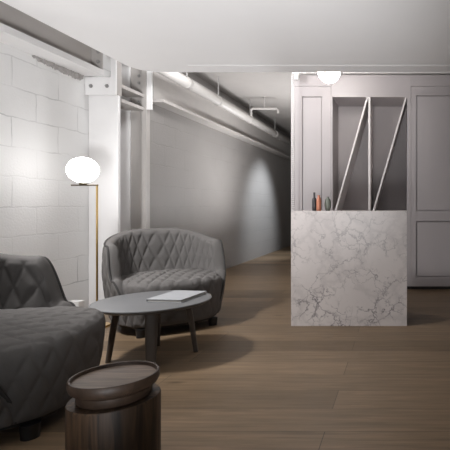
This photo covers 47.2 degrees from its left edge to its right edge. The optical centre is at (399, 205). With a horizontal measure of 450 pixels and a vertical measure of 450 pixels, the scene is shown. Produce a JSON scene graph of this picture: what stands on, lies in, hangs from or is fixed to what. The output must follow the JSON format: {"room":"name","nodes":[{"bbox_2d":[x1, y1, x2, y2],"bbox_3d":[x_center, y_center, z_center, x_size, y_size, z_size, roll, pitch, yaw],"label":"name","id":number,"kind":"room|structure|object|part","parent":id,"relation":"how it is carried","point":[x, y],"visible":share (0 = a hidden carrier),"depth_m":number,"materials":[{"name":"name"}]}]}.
{"room":"lounge","nodes":[
{"label":"lounge","id":0,"kind":"room"},
{"bbox_2d":[0,42,110,307],"bbox_3d":[-3.270,-0.410,1.605,0.100,2.920,7.410,0,0,0],"label":"wall","id":1,"kind":"structure","parent":0,"point":[44,110],"depth_m":4.18,"materials":[{"name":"white brick"}]},
{"bbox_2d":[32,55,83,79],"bbox_3d":[-3.203,-1.287,4.330,0.034,0.062,0.620,0,0,0],"label":"trim","id":2,"kind":"structure","parent":1,"relation":"attached to","point":[61,69],"depth_m":4.35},
{"bbox_2d":[120,64,130,231],"bbox_3d":[-3.153,-0.409,5.282,0.132,2.918,0.054,0,0,0],"label":"trim","id":3,"kind":"structure","parent":1,"relation":"attached to","point":[125,116],"depth_m":5.25,"materials":[{"name":"paint"}]},
{"bbox_2d":[150,72,290,268],"bbox_3d":[-3.110,-0.410,8.955,0.420,2.920,7.290,0,0,0],"label":"wall","id":4,"kind":"structure","parent":0,"point":[205,180],"depth_m":7.39,"materials":[{"name":"grey paint"}]},
{"bbox_2d":[153,72,290,160],"bbox_3d":[-2.814,-1.400,8.951,0.168,0.400,7.278,0,0,0],"label":"steel beam","id":5,"kind":"structure","parent":4,"relation":"attached to","point":[169,95],"depth_m":6.81,"materials":[{"name":"white metal"}]},
{"bbox_2d":[179,72,290,139],"bbox_3d":[-2.760,-1.650,8.770,0.060,0.058,7.640,0,0,0],"label":"conduit","id":6,"kind":"object","parent":5,"relation":"attached to","point":[179,72],"visible":0.07,"depth_m":7.26,"materials":[{"name":"white metal"}]},
{"bbox_2d":[0,246,449,449],"bbox_3d":[-0.610,1.100,5.300,5.420,0.100,14.800,0,0,0],"label":"floor","id":7,"kind":"structure","parent":0,"point":[255,380],"depth_m":2.87,"materials":[{"name":"brown wood"}]},
{"bbox_2d":[0,253,105,441],"bbox_3d":[-2.068,0.623,2.313,0.951,0.855,1.095,0,0,-15],"label":"armchair","id":8,"kind":"object","parent":7,"relation":"on","point":[46,339],"visible":0.98,"depth_m":2.22,"materials":[{"name":"black fabric"}]},
{"bbox_3d":[-1.679,1.017,2.088,0.080,0.066,0.085,0,0,-15],"label":"leg","id":9,"kind":"part","parent":8,"relation":"part of","materials":[{"name":"black wood"}]},
{"bbox_3d":[-2.032,0.973,2.323,0.725,0.030,0.777,0,0,-15],"label":"board","id":10,"kind":"part","parent":8,"relation":"part of","materials":[{"name":"black fabric"}]},
{"bbox_3d":[-2.025,0.766,2.324,0.850,0.398,0.910,0,0,-15],"label":"seat","id":11,"kind":"part","parent":8,"relation":"part of","materials":[{"name":"grey fabric"}]},
{"bbox_2d":[70,300,83,306],"bbox_3d":[-3.122,0.980,4.521,0.124,0.140,0.282,0,0,0],"label":"cable box","id":12,"kind":"object","parent":7,"relation":"on","point":[80,303],"visible":0.23,"depth_m":4.41,"materials":[{"name":"white plastic"}]},
{"bbox_2d":[66,157,110,327],"bbox_3d":[-2.706,0.313,4.000,0.343,1.474,0.242,0,0,0],"label":"floor lamp","id":13,"kind":"object","parent":7,"relation":"on","point":[83,170],"visible":0.81,"depth_m":3.96,"materials":[{"name":"white"}]},
{"bbox_3d":[-2.756,-0.313,4.000,0.242,0.223,0.242,0,0,0],"label":"globe","id":14,"kind":"part","parent":13,"relation":"part of","materials":[{"name":"white glass"}]},
{"bbox_2d":[65,361,160,449],"bbox_3d":[-1.105,0.850,1.785,0.316,0.400,0.316,0,0,0],"label":"side table","id":15,"kind":"object","parent":7,"relation":"on","point":[116,405],"visible":1,"depth_m":1.69,"materials":[{"name":"brown wood"}]},
{"bbox_2d":[67,361,159,399],"bbox_3d":[-1.105,0.674,1.785,0.306,0.048,0.306,0,0,0],"label":"tray","id":16,"kind":"object","parent":15,"relation":"on","point":[124,380],"depth_m":1.75,"materials":[{"name":"brown wood"}]},
{"bbox_2d":[85,58,143,304],"bbox_3d":[-3.062,-0.409,4.956,0.313,2.918,0.544,0,0,0],"label":"steel column","id":17,"kind":"structure","parent":7,"relation":"on","point":[105,103],"depth_m":4.75,"materials":[{"name":"grey metal"}]},
{"bbox_3d":[-3.087,-1.226,4.710,0.263,0.183,0.020,0,0,0],"label":"cap plate","id":18,"kind":"part","parent":17,"relation":"part of","materials":[{"name":"paint"}]},
{"bbox_3d":[-3.064,-0.048,4.770,0.308,2.195,0.040,0,0,0],"label":"casing","id":19,"kind":"part","parent":17,"relation":"part of","materials":[{"name":"paint"}]},
{"bbox_3d":[-2.930,-1.502,4.710,0.050,0.733,0.020,0,0,0],"label":"angle post","id":20,"kind":"part","parent":17,"relation":"part of","materials":[{"name":"metal"}]},
{"bbox_3d":[-2.917,-1.508,4.760,0.025,0.720,0.080,0,0,0],"label":"angle post","id":21,"kind":"part","parent":17,"relation":"part of","materials":[{"name":"white metal"}]},
{"bbox_3d":[-3.013,-1.102,5.015,0.215,0.034,0.426,0,0,0],"label":"batten plate","id":22,"kind":"part","parent":17,"relation":"part of","materials":[{"name":"grey paint"}]},
{"bbox_3d":[-3.013,-1.252,5.015,0.215,0.034,0.426,0,0,0],"label":"batten plate","id":23,"kind":"part","parent":17,"relation":"part of","materials":[{"name":"grey paint"}]},
{"bbox_2d":[131,67,152,229],"bbox_3d":[-2.958,-0.409,5.268,0.255,2.918,0.075,0,0,0],"label":"steel column","id":24,"kind":"structure","parent":7,"relation":"on","point":[141,80],"depth_m":5.27,"materials":[{"name":"grey metal"}]},
{"bbox_3d":[-2.857,-1.484,5.251,0.055,0.768,0.022,0,0,0],"label":"splice plate","id":25,"kind":"part","parent":24,"relation":"part of","materials":[{"name":"paint"}]},
{"bbox_2d":[89,290,211,362],"bbox_3d":[-1.720,0.853,3.210,0.752,0.395,0.752,0,0,0],"label":"coffee table","id":26,"kind":"object","parent":7,"relation":"on","point":[132,304],"visible":0.8,"depth_m":3.06,"materials":[{"name":"grey wood"}]},
{"bbox_3d":[-1.938,0.865,3.110,0.093,0.371,0.080,0,0,-22],"label":"leg","id":27,"kind":"part","parent":26,"relation":"part of","materials":[{"name":"brown"}]},
{"bbox_3d":[-1.620,0.865,2.993,0.080,0.371,0.093,0,0,-22],"label":"leg","id":28,"kind":"part","parent":26,"relation":"part of","materials":[{"name":"brown"}]},
{"bbox_3d":[-1.820,0.865,3.428,0.080,0.371,0.093,0,0,-22],"label":"leg","id":29,"kind":"part","parent":26,"relation":"part of","materials":[{"name":"brown"}]},
{"bbox_2d":[146,290,206,302],"bbox_3d":[-1.587,0.644,3.285,0.253,0.020,0.330,0,0,6],"label":"book","id":30,"kind":"object","parent":26,"relation":"on","point":[176,296],"visible":1,"depth_m":3.23,"materials":[{"name":"grey paper"}]},
{"bbox_3d":[-1.502,0.865,3.310,0.093,0.371,0.080,0,0,-22],"label":"leg","id":31,"kind":"part","parent":26,"relation":"part of","materials":[{"name":"brown"}]},
{"bbox_2d":[102,228,225,338],"bbox_3d":[-2.067,0.631,4.091,0.982,0.838,0.903,0,0,-43],"label":"armchair","id":32,"kind":"object","parent":7,"relation":"on","point":[150,259],"visible":0.82,"depth_m":4.08,"materials":[{"name":"grey fabric"}]},
{"bbox_3d":[-2.070,1.018,3.676,0.076,0.065,0.076,0,0,-43],"label":"leg","id":33,"kind":"part","parent":32,"relation":"part of","materials":[{"name":"black"}]},
{"bbox_3d":[-2.038,0.772,4.060,0.816,0.390,0.808,0,0,-43],"label":"seat","id":34,"kind":"part","parent":32,"relation":"part of","materials":[{"name":"grey fabric"}]},
{"bbox_3d":[-2.043,0.975,4.065,0.696,0.029,0.689,0,0,-43],"label":"board","id":35,"kind":"part","parent":32,"relation":"part of","materials":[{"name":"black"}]},
{"bbox_3d":[-1.653,1.018,4.065,0.076,0.065,0.076,0,0,-43],"label":"leg","id":36,"kind":"part","parent":32,"relation":"part of","materials":[{"name":"black"}]},
{"bbox_2d":[291,75,330,210],"bbox_3d":[-1.113,-0.294,6.053,0.498,2.688,0.605,0,0,0],"label":"tall cabinet","id":37,"kind":"object","parent":7,"relation":"on","point":[312,105],"visible":0.55,"depth_m":5.75,"materials":[{"name":"grey paint"}]},
{"bbox_2d":[291,72,317,209],"label":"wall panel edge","id":38,"kind":"object","parent":37,"relation":"attached to","point":[296,75],"depth_m":5.64,"materials":[{"name":"white paint"}]},
{"bbox_3d":[-1.311,-0.653,5.640,0.016,1.921,0.058,0,0,17],"label":"bead chain","id":39,"kind":"part","parent":38,"relation":"part of","materials":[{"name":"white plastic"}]},
{"bbox_2d":[291,210,406,325],"bbox_3d":[-0.446,0.547,4.290,1.014,1.006,0.540,0,0,0],"label":"reception counter","id":40,"kind":"object","parent":7,"relation":"on","point":[349,267],"depth_m":4.02,"materials":[{"name":"grey stone"}]},
{"bbox_2d":[312,192,315,210],"bbox_3d":[-0.786,-0.040,4.220,0.040,0.168,0.040,0,0,0],"label":"bottle","id":41,"kind":"object","parent":40,"relation":"on","point":[313,198],"visible":0.94,"depth_m":4.21,"materials":[{"name":"black glass"}]},
{"bbox_2d":[316,195,320,210],"bbox_3d":[-0.733,-0.027,4.150,0.044,0.141,0.044,0,0,0],"label":"bottle","id":42,"kind":"object","parent":40,"relation":"on","point":[318,201],"visible":1,"depth_m":4.13,"materials":[{"name":"orange ceramic"}]},
{"bbox_2d":[324,197,330,210],"bbox_3d":[-0.659,-0.020,4.200,0.061,0.128,0.060,0,0,0],"label":"vase","id":43,"kind":"object","parent":40,"relation":"on","point":[327,204],"visible":1,"depth_m":4.18,"materials":[{"name":"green ceramic"}]},
{"bbox_2d":[303,210,405,210],"bbox_3d":[-0.446,0.059,4.305,1.014,0.030,0.510,0,0,0],"label":"countertop","id":44,"kind":"structure","parent":40,"relation":"on","point":[303,210],"depth_m":4.50,"materials":[{"name":"stone"}]},
{"bbox_2d":[331,75,410,288],"bbox_3d":[-0.362,-0.294,6.053,0.997,2.688,0.605,0,0,0],"label":"shelving unit","id":45,"kind":"object","parent":7,"relation":"on","point":[371,114],"visible":0.66,"depth_m":6.29,"materials":[{"name":"grey paint"}]},
{"bbox_3d":[-0.852,-0.606,6.025,0.017,1.512,0.550,0,0,0],"label":"panel","id":46,"kind":"part","parent":45,"relation":"part of","materials":[{"name":"grey paint"}]},
{"bbox_3d":[-0.362,-1.500,6.025,0.997,0.275,0.550,0,0,0],"label":"panel","id":47,"kind":"part","parent":45,"relation":"part of","materials":[{"name":"grey paint"}]},
{"bbox_3d":[-0.362,-0.316,6.327,0.997,2.642,0.055,0,0,0],"label":"panel","id":48,"kind":"part","parent":45,"relation":"part of","materials":[{"name":"grey paint"}]},
{"bbox_3d":[0.112,-0.606,6.025,0.048,1.512,0.550,0,0,0],"label":"panel","id":49,"kind":"part","parent":45,"relation":"part of","materials":[{"name":"grey paint"}]},
{"bbox_2d":[411,75,449,288],"bbox_3d":[0.558,-0.294,6.053,0.841,2.688,0.605,0,0,0],"label":"tall cabinet","id":50,"kind":"object","parent":7,"relation":"on","point":[430,94],"visible":0.96,"depth_m":5.76,"materials":[{"name":"grey paint"}]},
{"bbox_2d":[0,0,449,71],"bbox_3d":[-0.295,-1.400,1.288,4.590,0.140,6.575,0,0,0],"label":"ceiling","id":51,"kind":"structure","parent":0,"point":[147,35],"depth_m":3.49,"materials":[{"name":"paint"}]},
{"bbox_2d":[340,72,449,72],"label":"rail","id":52,"kind":"object","parent":51,"relation":"attached to","point":[340,72],"depth_m":5.64,"materials":[{"name":"white plastic"}]},
{"bbox_2d":[193,72,301,134],"bbox_3d":[-0.610,-1.920,5.300,5.420,0.100,14.800,0,0,0],"label":"ceiling slab","id":53,"kind":"structure","parent":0,"point":[249,89],"depth_m":7.45,"materials":[{"name":"concrete"}]},
{"bbox_2d":[0,1,103,75],"bbox_3d":[-3.107,-1.594,1.335,0.223,0.548,6.650,0,0,0],"label":"steel beam","id":54,"kind":"structure","parent":53,"relation":"attached to","point":[19,30],"depth_m":4.01,"materials":[{"name":"grey metal"}]},
{"bbox_2d":[157,72,290,145],"bbox_3d":[-2.620,-1.655,8.770,0.140,0.429,7.640,0,0,0],"label":"ceiling pipe","id":55,"kind":"object","parent":53,"relation":"hanging from","point":[185,82],"visible":0.84,"depth_m":6.56,"materials":[{"name":"silver metal"}]},
{"bbox_2d":[250,97,278,115],"bbox_3d":[-2.327,-1.707,7.900,0.505,0.323,0.044,0,0,0],"label":"pipe","id":56,"kind":"object","parent":53,"relation":"hanging from","point":[264,107],"visible":0.99,"depth_m":7.88,"materials":[{"name":"white metal"}]},
{"bbox_2d":[318,72,339,82],"bbox_3d":[-0.779,-1.609,5.050,0.242,0.519,0.242,0,0,45],"label":"globe lamp","id":57,"kind":"object","parent":53,"relation":"hanging from","point":[327,77],"visible":0.4,"depth_m":4.98,"materials":[{"name":"white glass"}]},
{"bbox_2d":[302,73,449,74],"bbox_3d":[0.320,-0.410,6.410,3.360,2.920,0.100,0,0,0],"label":"wall","id":58,"kind":"structure","parent":0,"point":[302,73],"depth_m":6.36,"materials":[{"name":"grey paint"}]}
]}

